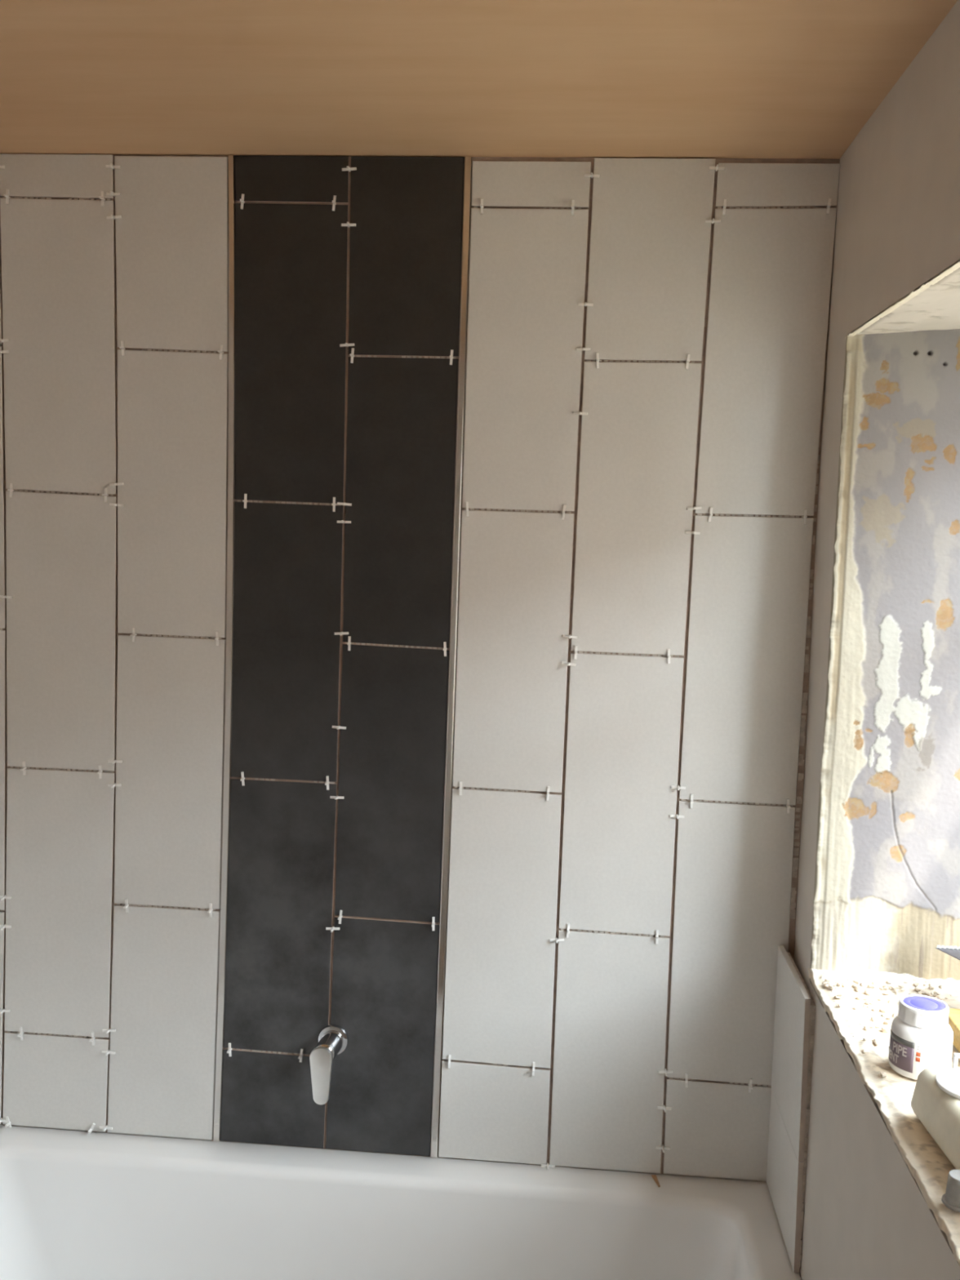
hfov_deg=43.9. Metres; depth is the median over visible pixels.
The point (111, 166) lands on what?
spacer
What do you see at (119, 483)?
spacer
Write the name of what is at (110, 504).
spacer
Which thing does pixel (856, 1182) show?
wall
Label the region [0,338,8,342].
spacer
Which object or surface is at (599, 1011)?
wall
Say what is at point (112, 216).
spacer
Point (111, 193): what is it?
spacer
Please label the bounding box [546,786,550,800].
spacer
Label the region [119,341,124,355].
spacer
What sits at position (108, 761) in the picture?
spacer
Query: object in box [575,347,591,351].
spacer
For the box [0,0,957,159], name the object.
ceiling
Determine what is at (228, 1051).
spacer
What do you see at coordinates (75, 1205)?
bathtub
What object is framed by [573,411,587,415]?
spacer
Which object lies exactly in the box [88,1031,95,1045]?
spacer
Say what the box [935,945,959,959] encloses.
trowel
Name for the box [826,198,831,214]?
spacer
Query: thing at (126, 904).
spacer
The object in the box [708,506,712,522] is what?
spacer
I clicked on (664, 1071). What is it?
spacer
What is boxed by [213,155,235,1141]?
trim
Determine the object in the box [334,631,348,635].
spacer
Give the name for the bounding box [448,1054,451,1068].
spacer
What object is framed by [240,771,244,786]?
spacer
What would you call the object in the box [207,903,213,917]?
spacer
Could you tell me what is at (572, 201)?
spacer
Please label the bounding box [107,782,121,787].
spacer
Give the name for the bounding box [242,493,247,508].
spacer
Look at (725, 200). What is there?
spacer
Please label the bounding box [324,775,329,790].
spacer
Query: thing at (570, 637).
spacer
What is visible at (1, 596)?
spacer
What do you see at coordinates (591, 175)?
spacer
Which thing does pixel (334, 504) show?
spacer
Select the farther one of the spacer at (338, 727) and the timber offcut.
the spacer at (338, 727)
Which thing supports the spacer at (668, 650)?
attached to the wall at (599, 1011)
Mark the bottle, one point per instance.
(922, 1035)
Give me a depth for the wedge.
2.14 m
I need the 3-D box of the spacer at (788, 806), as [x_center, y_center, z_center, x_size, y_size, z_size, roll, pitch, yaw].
[0.536,0.289,2.074,0.006,0.026,0.019,2,6,3]
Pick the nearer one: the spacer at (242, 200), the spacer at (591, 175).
the spacer at (591, 175)
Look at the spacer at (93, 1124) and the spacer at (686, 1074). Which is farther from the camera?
the spacer at (93, 1124)
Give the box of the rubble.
[819,976,952,1077]
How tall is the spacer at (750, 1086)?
0.026 m
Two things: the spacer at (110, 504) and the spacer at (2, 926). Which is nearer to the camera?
the spacer at (110, 504)
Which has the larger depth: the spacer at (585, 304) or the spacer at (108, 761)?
the spacer at (108, 761)
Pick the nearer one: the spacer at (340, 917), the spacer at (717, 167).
the spacer at (717, 167)
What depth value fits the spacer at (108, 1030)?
2.21 m
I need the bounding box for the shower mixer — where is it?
[309,1024,348,1104]
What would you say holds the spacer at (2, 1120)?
attached to the wall at (599, 1011)
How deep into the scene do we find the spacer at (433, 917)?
2.14 m
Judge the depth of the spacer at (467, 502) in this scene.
2.06 m
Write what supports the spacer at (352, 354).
attached to the wall at (599, 1011)
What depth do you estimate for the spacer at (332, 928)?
2.16 m
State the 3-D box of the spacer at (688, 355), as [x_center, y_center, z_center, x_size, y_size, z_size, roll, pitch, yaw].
[0.351,-0.470,2.012,0.006,0.026,0.019,2,6,2]
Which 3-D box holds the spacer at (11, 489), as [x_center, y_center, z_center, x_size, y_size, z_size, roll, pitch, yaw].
[-0.834,-0.266,2.119,0.006,0.026,0.019,2,6,1]
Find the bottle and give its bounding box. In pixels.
[888,994,953,1079]
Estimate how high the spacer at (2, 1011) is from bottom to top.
0.006 m
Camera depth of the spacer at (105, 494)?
2.11 m
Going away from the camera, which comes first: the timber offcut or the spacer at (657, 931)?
the timber offcut
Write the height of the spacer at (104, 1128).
0.005 m
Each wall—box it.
[0,154,839,1182]
[766,0,959,1279]
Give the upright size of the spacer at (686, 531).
0.005 m
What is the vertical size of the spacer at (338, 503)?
0.006 m
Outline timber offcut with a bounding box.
[948,1008,959,1053]
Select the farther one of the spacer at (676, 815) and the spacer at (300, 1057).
the spacer at (300, 1057)
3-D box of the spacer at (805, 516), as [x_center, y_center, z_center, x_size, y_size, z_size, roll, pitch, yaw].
[0.552,-0.209,2.023,0.004,0.026,0.019,4,6,8]
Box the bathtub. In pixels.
[0,1124,801,1279]
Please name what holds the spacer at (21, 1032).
attached to the wall at (599, 1011)
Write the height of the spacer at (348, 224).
0.005 m
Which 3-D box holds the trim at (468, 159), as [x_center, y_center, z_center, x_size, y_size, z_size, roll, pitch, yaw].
[-0.051,0.067,2.102,0.015,1.774,0.008,3,6,4]
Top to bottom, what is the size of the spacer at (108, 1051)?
0.006 m
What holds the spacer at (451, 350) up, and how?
attached to the wall at (599, 1011)
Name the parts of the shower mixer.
lever, wall plate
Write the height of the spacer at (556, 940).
0.007 m
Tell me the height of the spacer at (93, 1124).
0.025 m
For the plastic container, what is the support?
on the wall at (856, 1182)
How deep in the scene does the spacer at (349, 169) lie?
2.02 m
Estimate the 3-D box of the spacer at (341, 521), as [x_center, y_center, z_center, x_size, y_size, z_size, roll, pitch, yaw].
[-0.238,-0.206,2.083,0.020,0.006,0.019,-2,7,-34]
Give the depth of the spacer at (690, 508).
2.04 m
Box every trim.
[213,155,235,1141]
[430,155,471,1157]
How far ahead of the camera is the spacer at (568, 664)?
2.08 m
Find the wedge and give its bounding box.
[651,1174,660,1186]
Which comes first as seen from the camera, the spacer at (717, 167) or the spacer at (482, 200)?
the spacer at (717, 167)
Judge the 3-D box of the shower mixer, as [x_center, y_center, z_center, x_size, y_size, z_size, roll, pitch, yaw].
[-0.273,0.767,2.155,0.060,0.125,0.059,3,6,4]
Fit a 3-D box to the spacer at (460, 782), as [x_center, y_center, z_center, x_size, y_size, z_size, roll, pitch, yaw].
[-0.034,0.263,2.113,0.004,0.026,0.019,3,6,4]
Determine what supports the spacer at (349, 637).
attached to the wall at (599, 1011)
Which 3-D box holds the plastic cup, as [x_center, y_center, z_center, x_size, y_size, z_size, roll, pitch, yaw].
[0.506,0.580,1.258,0.034,0.032,0.034,3,6,4]
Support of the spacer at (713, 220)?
attached to the wall at (599, 1011)
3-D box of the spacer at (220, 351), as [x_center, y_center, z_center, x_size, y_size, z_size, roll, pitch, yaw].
[-0.450,-0.499,2.068,0.006,0.026,0.019,3,6,9]
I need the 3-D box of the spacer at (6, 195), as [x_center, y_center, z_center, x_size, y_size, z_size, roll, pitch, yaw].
[-0.821,-0.769,2.068,0.005,0.026,0.019,2,6,1]
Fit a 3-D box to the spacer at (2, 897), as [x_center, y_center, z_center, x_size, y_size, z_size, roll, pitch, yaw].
[-0.876,0.474,2.198,0.019,0.005,0.020,-3,8,-41]
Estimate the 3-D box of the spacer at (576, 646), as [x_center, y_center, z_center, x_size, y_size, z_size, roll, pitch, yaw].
[0.167,0.022,2.074,0.004,0.026,0.019,4,6,2]
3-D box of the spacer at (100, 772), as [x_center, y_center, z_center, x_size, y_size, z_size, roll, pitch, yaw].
[-0.688,0.239,2.159,0.004,0.026,0.019,1,6,0]
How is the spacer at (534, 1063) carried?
attached to the wall at (599, 1011)
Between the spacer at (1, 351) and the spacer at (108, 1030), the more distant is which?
the spacer at (108, 1030)
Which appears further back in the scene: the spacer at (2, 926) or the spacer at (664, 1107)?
the spacer at (2, 926)
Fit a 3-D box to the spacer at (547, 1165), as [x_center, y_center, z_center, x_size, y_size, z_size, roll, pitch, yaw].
[0.124,0.958,2.172,0.019,0.005,0.020,-4,8,-45]
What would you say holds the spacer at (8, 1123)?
on the bathtub
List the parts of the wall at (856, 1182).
window sill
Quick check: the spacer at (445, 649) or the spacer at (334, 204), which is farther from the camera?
the spacer at (445, 649)
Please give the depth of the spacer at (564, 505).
2.05 m
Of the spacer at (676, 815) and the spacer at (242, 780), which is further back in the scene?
the spacer at (242, 780)
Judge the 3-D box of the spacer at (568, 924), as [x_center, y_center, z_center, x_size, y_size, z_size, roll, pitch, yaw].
[0.157,0.518,2.124,0.006,0.026,0.019,2,6,0]
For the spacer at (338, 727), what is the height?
0.005 m
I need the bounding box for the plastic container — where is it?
[911,1053,959,1169]
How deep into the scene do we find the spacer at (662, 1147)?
2.15 m
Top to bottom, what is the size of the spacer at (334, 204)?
0.026 m
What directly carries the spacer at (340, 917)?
attached to the wall at (599, 1011)
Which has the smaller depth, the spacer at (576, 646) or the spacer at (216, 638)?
the spacer at (576, 646)
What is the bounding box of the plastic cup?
[941,1169,959,1212]
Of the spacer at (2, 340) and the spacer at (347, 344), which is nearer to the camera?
the spacer at (347, 344)
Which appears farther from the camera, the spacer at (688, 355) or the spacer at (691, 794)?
the spacer at (691, 794)
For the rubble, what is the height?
0.010 m
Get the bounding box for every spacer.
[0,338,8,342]
[0,350,8,353]
[0,595,12,599]
[0,895,11,900]
[0,924,11,929]
[0,1008,10,1013]
[0,1117,7,1123]
[3,189,9,204]
[4,1116,11,1127]
[7,482,13,497]
[17,1026,23,1039]
[20,761,26,774]
[87,1123,95,1133]
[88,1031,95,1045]
[97,764,102,778]
[98,191,105,206]
[99,1124,112,1131]
[102,487,108,502]
[102,1028,115,1033]
[102,1049,115,1055]
[105,163,120,168]
[106,191,120,196]
[106,214,121,219]
[107,760,122,763]
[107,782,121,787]
[109,482,124,485]
[109,502,124,506]
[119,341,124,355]
[123,898,128,912]
[129,627,137,641]
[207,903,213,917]
[214,631,218,645]
[217,344,223,359]
[226,1042,231,1056]
[240,193,244,209]
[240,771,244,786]
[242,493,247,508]
[297,1048,303,1062]
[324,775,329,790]
[325,925,339,932]
[329,795,344,799]
[332,195,336,210]
[332,497,336,511]
[332,725,346,729]
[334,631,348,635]
[337,502,351,506]
[337,520,351,523]
[337,910,342,924]
[339,342,354,346]
[341,222,355,227]
[342,165,356,171]
[347,635,351,650]
[350,347,355,363]
[431,916,435,930]
[443,641,447,656]
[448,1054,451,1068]
[449,349,453,364]
[458,781,462,795]
[466,501,469,516]
[480,199,483,214]
[532,1062,535,1075]
[541,1162,555,1170]
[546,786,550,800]
[549,937,564,942]
[561,504,566,519]
[561,662,576,666]
[562,634,577,639]
[566,923,569,937]
[571,200,574,215]
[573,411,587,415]
[574,644,577,659]
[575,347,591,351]
[577,302,593,306]
[584,172,599,177]
[595,352,599,368]
[655,929,658,943]
[655,1144,670,1152]
[657,1105,671,1112]
[658,1068,672,1075]
[667,648,671,663]
[669,813,684,818]
[671,785,685,790]
[684,530,700,534]
[684,1073,688,1087]
[685,354,689,369]
[686,506,702,510]
[689,793,693,808]
[705,217,720,223]
[708,164,724,171]
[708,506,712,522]
[722,199,726,214]
[747,1078,752,1092]
[786,799,791,813]
[803,509,807,524]
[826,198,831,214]
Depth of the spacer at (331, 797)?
2.13 m
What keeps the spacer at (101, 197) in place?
attached to the wall at (599, 1011)
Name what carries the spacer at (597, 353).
attached to the wall at (599, 1011)
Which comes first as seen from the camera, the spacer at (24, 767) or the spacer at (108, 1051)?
the spacer at (24, 767)
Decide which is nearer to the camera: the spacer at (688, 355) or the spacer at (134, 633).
the spacer at (688, 355)
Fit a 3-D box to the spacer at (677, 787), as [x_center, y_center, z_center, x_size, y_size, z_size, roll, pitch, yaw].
[0.347,0.258,2.086,0.019,0.005,0.020,-3,8,-41]

